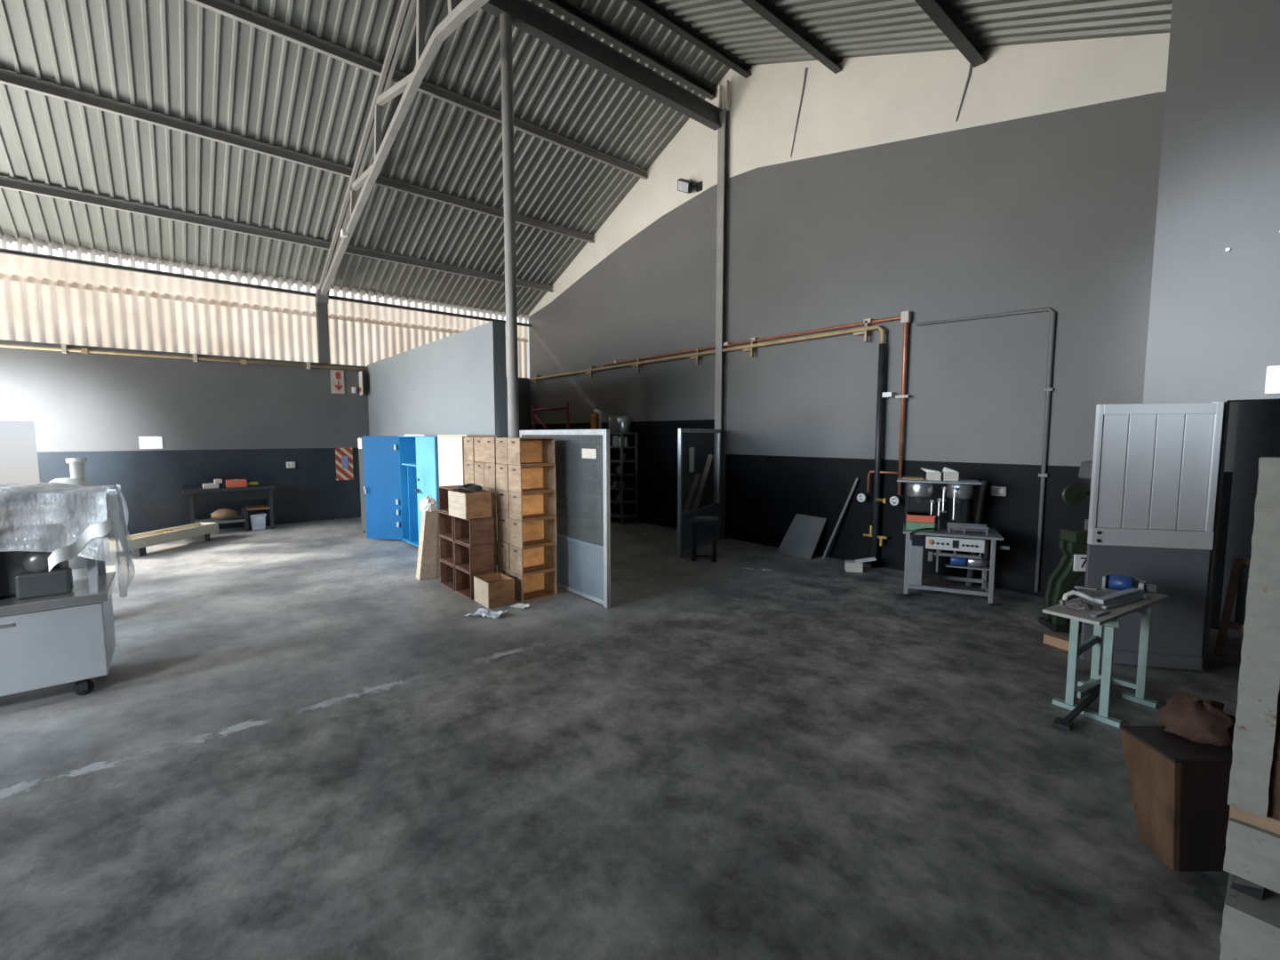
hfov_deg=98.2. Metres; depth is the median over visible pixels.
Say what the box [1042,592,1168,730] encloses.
work table
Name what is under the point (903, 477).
packet
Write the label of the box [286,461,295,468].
wall socket
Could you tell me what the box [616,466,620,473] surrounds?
jar
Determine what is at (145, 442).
plate
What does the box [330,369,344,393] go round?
fire sign
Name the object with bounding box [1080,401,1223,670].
door
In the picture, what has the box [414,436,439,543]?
locker
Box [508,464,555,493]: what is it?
drawer box
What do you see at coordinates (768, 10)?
roof beam
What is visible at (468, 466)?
drawer box
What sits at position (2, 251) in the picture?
roof beam
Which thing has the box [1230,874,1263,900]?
block
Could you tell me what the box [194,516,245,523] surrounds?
shelf
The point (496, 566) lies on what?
drawer box
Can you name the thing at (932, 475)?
carton
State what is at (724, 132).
column
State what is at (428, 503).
crumpled bag
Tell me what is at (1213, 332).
wall
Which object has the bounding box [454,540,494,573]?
drawer box
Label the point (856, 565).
carton
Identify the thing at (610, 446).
shelf
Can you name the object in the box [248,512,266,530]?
bin
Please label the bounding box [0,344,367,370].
pipe
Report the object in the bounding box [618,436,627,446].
tub
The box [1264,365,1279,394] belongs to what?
wall fitting
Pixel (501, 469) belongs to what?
drawer box
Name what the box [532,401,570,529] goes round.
frame
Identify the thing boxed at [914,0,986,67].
beam
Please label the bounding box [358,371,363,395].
sign
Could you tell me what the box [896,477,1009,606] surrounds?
workbench
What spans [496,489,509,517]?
drawer box
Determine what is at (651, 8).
roof beam
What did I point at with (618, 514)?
shelf
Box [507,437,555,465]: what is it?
drawer box
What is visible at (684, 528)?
metal frame
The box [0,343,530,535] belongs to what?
wall
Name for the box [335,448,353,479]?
board
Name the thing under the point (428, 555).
leaning board
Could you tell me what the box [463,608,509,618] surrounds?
rag
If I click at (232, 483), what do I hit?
carton
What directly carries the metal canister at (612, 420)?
on the rack at (620, 515)
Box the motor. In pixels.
[1101,573,1156,599]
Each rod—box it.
[822,477,858,559]
[965,480,987,586]
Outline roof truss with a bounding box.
[319,0,489,295]
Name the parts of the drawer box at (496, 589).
panel, panel, panel, panel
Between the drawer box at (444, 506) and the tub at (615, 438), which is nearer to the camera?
the drawer box at (444, 506)
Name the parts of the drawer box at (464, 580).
panel, panel, panel, panel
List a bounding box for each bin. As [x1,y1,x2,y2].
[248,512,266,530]
[1120,725,1232,871]
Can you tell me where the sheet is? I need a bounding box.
[404,433,437,436]
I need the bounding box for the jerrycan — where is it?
[591,408,601,429]
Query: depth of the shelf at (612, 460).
10.84 m
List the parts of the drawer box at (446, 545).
panel, panel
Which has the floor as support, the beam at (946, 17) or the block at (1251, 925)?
the block at (1251, 925)
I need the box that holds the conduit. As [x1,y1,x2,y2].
[916,307,1055,591]
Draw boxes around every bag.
[210,508,238,518]
[419,494,437,511]
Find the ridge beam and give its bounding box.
[480,0,730,130]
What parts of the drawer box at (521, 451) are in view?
panel, panel, panel, panel, panel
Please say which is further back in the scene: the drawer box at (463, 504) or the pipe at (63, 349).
the pipe at (63, 349)
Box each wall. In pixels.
[0,233,527,377]
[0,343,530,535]
[528,32,1239,629]
[1142,0,1279,671]
[1219,400,1279,638]
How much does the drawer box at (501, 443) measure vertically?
0.283 m
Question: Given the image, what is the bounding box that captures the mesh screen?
[519,429,610,607]
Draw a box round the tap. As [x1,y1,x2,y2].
[874,497,888,503]
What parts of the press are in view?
frame, frame, number plate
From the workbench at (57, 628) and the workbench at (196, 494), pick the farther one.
the workbench at (196, 494)
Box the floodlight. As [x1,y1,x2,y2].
[677,178,702,193]
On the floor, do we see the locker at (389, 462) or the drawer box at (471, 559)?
the locker at (389, 462)
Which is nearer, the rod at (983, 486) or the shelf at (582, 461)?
the rod at (983, 486)
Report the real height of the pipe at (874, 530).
3.220 m
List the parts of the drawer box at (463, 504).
panel, panel, cord coil, panel, panel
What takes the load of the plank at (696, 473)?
on the floor
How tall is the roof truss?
2.886 m
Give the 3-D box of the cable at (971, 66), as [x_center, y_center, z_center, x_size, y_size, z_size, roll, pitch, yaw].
[3.682,-4.438,6.279,0.036,0.654,0.170,-4,6,-40]
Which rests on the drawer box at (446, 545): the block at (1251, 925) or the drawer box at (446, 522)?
the drawer box at (446, 522)
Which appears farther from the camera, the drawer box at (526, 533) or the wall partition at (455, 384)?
the wall partition at (455, 384)
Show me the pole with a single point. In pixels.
(506, 19)
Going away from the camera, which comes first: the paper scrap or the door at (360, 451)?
the paper scrap
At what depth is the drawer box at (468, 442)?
6.64 m
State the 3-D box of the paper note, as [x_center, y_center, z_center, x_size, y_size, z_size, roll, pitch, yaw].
[-4.877,-0.638,9.660,0.008,0.180,0.240,-4,6,-40]
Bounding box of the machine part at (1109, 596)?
[1058,585,1143,609]
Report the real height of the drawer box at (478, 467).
0.283 m
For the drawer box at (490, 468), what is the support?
on the drawer box at (493, 491)
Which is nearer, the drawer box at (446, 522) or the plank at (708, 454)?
the drawer box at (446, 522)
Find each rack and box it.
[580,433,617,520]
[609,432,637,524]
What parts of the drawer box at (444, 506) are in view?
panel, panel, panel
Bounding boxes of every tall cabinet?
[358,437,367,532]
[437,434,496,486]
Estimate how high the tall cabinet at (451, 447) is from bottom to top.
1.740 m
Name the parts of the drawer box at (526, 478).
panel, panel, panel, panel, panel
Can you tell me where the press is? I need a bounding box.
[1038,460,1126,633]
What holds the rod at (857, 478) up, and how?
on the floor
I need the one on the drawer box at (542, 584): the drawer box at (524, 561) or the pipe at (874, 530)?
the drawer box at (524, 561)
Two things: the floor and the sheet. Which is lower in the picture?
the floor
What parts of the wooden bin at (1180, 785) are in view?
panel, lid, panel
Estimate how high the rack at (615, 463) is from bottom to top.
1.850 m
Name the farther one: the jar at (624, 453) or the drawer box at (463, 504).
the jar at (624, 453)
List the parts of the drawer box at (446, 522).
panel, panel, panel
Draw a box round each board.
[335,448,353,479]
[416,509,440,580]
[776,513,827,559]
[1227,456,1279,834]
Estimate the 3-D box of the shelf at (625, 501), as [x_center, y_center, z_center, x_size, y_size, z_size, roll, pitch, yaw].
[-0.378,0.432,11.082,0.396,0.030,0.556,-4,6,-40]
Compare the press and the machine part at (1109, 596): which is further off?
the press
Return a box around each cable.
[790,67,807,157]
[955,63,972,121]
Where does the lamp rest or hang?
attached to the floodlight
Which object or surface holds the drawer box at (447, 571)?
on the floor
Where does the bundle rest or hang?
on the workbench at (196, 494)
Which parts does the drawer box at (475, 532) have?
panel, panel, panel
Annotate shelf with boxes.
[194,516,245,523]
[244,504,270,510]
[401,463,415,466]
[582,461,615,464]
[582,477,615,480]
[582,492,615,497]
[583,508,615,514]
[609,446,636,447]
[609,459,636,462]
[609,472,636,476]
[609,486,636,490]
[610,499,636,503]
[610,512,636,518]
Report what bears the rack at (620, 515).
on the floor
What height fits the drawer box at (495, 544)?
0.283 m
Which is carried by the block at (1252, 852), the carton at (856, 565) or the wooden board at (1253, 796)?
the wooden board at (1253, 796)
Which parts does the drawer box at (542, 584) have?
panel, panel, panel, panel, panel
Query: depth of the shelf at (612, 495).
11.44 m
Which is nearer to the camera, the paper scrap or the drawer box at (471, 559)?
the paper scrap
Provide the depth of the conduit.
5.88 m
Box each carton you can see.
[202,482,219,488]
[213,479,222,483]
[224,479,247,487]
[844,557,876,572]
[920,467,941,480]
[941,466,959,480]
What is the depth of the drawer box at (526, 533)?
6.03 m
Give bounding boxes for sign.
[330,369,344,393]
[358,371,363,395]
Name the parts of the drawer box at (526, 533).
panel, panel, panel, panel, panel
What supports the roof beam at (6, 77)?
on the roof truss
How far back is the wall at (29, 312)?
9.90 m
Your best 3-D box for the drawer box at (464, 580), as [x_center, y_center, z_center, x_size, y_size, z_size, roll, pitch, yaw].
[-1.821,1.109,6.104,0.270,0.283,0.422,-4,6,-40]
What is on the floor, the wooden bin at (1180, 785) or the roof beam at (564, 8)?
the wooden bin at (1180, 785)
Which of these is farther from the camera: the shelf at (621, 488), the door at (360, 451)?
the shelf at (621, 488)
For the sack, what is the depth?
2.33 m
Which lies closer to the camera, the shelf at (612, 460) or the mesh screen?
the mesh screen
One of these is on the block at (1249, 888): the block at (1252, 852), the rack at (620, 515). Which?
the block at (1252, 852)
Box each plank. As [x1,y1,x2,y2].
[676,472,701,529]
[692,454,713,509]
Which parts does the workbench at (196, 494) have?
leg, leg, leg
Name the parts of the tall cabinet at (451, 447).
door, door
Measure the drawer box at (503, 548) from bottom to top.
0.283 m
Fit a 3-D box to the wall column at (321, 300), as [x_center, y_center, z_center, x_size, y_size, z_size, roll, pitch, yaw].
[-6.272,-3.032,10.998,0.200,1.388,0.320,-4,6,-40]
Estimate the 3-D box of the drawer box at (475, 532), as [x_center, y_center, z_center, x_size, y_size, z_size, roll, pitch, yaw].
[-1.815,0.535,6.059,0.270,0.283,0.422,-4,6,-40]
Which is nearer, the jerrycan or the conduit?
the conduit
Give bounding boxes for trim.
[0,339,529,380]
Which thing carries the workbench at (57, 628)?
on the floor
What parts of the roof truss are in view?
white plate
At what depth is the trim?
9.59 m
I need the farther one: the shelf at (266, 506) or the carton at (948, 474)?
the shelf at (266, 506)
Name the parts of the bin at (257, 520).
lid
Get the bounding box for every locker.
[362,436,418,546]
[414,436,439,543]
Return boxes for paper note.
[357,438,362,448]
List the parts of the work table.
leg, leg, steel strip, leg, leg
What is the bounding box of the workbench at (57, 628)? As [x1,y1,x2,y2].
[0,482,135,696]
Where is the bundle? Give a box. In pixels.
[247,481,258,485]
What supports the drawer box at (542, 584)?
on the floor
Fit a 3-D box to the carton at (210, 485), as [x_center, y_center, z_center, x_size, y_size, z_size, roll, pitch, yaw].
[-7.569,0.102,9.782,0.220,0.081,0.250,-4,6,-40]
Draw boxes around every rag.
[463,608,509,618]
[1064,600,1092,610]
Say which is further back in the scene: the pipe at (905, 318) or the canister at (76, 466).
the pipe at (905, 318)
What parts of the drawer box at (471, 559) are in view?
panel, panel, panel, panel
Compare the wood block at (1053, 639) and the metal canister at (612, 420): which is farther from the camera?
the metal canister at (612, 420)
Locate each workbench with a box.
[0,482,135,696]
[182,483,276,531]
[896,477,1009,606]
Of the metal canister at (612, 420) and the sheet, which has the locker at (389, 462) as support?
the sheet
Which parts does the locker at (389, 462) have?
door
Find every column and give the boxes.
[315,288,329,363]
[713,108,729,539]
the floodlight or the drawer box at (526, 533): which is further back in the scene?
the floodlight
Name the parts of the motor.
motor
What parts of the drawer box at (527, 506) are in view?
panel, panel, panel, panel, panel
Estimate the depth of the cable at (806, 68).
7.86 m
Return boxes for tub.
[612,435,619,446]
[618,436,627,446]
[905,512,935,531]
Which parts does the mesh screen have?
rail, rail, rail, tag plate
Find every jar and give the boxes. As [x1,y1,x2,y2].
[612,480,618,487]
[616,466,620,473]
[616,493,620,501]
[618,480,624,487]
[623,452,626,460]
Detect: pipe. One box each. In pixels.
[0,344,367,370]
[528,320,895,567]
[602,311,911,505]
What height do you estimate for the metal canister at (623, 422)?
0.320 m
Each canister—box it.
[48,457,97,576]
[608,415,619,432]
[616,416,630,432]
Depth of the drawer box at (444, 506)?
6.45 m
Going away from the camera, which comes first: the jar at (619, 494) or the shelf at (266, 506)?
the shelf at (266, 506)
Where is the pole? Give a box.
[499,12,519,437]
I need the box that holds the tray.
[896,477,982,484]
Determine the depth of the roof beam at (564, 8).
7.90 m
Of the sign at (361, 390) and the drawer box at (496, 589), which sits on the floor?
the drawer box at (496, 589)
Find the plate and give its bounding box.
[138,436,162,448]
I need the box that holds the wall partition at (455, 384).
[367,320,507,437]
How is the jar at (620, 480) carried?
on the rack at (620, 515)
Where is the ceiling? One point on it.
(182, 60)
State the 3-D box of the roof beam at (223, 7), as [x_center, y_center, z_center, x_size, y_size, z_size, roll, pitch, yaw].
[-4.641,-5.377,6.380,12.497,0.130,0.070,-4,6,-40]
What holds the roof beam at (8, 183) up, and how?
on the roof truss
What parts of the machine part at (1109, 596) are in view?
knob, looped handle, clamp plate, lever arm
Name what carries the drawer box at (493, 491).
on the drawer box at (495, 516)
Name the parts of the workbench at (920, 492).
hopper post, leg, rail, control panel, under rail, drive motor, motor plate, hopper post, leg, leg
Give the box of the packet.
[902,476,923,479]
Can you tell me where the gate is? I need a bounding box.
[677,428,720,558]
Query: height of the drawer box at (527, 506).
0.283 m
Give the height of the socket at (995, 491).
0.050 m
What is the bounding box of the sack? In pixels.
[1158,692,1235,747]
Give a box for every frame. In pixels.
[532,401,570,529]
[1214,557,1250,655]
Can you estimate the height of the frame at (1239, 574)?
0.787 m
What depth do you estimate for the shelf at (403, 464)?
8.76 m
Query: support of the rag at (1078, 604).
on the work table
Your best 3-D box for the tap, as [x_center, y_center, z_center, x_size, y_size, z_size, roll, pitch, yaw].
[3.109,0.262,7.155,0.082,0.060,0.168,-3,6,-36]
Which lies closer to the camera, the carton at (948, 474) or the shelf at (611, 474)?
the carton at (948, 474)
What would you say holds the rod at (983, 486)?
on the floor
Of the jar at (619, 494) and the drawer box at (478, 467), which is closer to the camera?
the drawer box at (478, 467)
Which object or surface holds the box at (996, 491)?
attached to the wall at (1042, 191)
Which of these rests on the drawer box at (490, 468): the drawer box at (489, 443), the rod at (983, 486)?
the drawer box at (489, 443)
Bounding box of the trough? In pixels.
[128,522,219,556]
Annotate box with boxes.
[438,485,468,512]
[438,511,455,540]
[439,535,454,565]
[440,560,455,591]
[448,483,492,519]
[454,516,494,546]
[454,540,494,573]
[455,566,494,599]
[464,437,474,461]
[464,460,474,483]
[473,437,484,462]
[473,461,484,487]
[473,572,514,608]
[483,437,495,463]
[484,462,497,488]
[485,487,496,514]
[492,513,498,539]
[493,539,498,564]
[493,563,498,572]
[495,437,507,463]
[496,463,508,491]
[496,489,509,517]
[496,540,510,569]
[497,514,510,543]
[498,566,510,576]
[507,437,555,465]
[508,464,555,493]
[508,490,556,520]
[509,517,556,548]
[509,543,556,575]
[510,568,557,601]
[991,486,1007,495]
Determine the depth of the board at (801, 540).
8.02 m
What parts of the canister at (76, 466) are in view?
spout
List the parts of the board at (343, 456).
instruction plate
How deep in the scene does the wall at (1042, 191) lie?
7.08 m
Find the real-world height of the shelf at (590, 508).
0.030 m
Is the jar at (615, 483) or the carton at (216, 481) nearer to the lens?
the carton at (216, 481)
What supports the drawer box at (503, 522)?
on the drawer box at (503, 548)
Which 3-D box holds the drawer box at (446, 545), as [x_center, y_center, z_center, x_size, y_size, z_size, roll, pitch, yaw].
[-2.105,0.795,6.412,0.270,0.283,0.422,-4,6,-40]
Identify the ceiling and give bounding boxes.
[0,0,1172,318]
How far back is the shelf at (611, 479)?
11.50 m
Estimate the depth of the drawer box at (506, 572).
6.10 m
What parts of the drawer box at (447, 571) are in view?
panel, panel, panel, panel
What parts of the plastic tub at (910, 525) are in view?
plastic tub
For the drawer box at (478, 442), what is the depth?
6.44 m
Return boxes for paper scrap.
[510,602,529,608]
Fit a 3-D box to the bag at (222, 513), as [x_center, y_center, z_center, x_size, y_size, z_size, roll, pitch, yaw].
[-7.453,0.590,9.948,0.409,0.165,0.302,-4,6,-40]
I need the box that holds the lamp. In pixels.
[677,178,692,193]
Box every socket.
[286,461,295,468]
[992,488,1004,493]
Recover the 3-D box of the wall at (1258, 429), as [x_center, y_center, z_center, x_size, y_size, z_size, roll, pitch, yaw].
[5.752,0.116,4.062,0.100,2.600,1.940,-4,6,-40]
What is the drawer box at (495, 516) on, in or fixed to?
on the drawer box at (495, 544)
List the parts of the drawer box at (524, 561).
panel, panel, panel, panel, panel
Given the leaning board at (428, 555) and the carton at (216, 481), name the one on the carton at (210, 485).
the carton at (216, 481)
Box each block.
[1043,632,1069,650]
[1219,872,1279,959]
[1223,816,1279,893]
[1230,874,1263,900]
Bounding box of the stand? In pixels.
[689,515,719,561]
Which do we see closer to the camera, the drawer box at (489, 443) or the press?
the press
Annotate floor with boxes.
[0,506,1242,959]

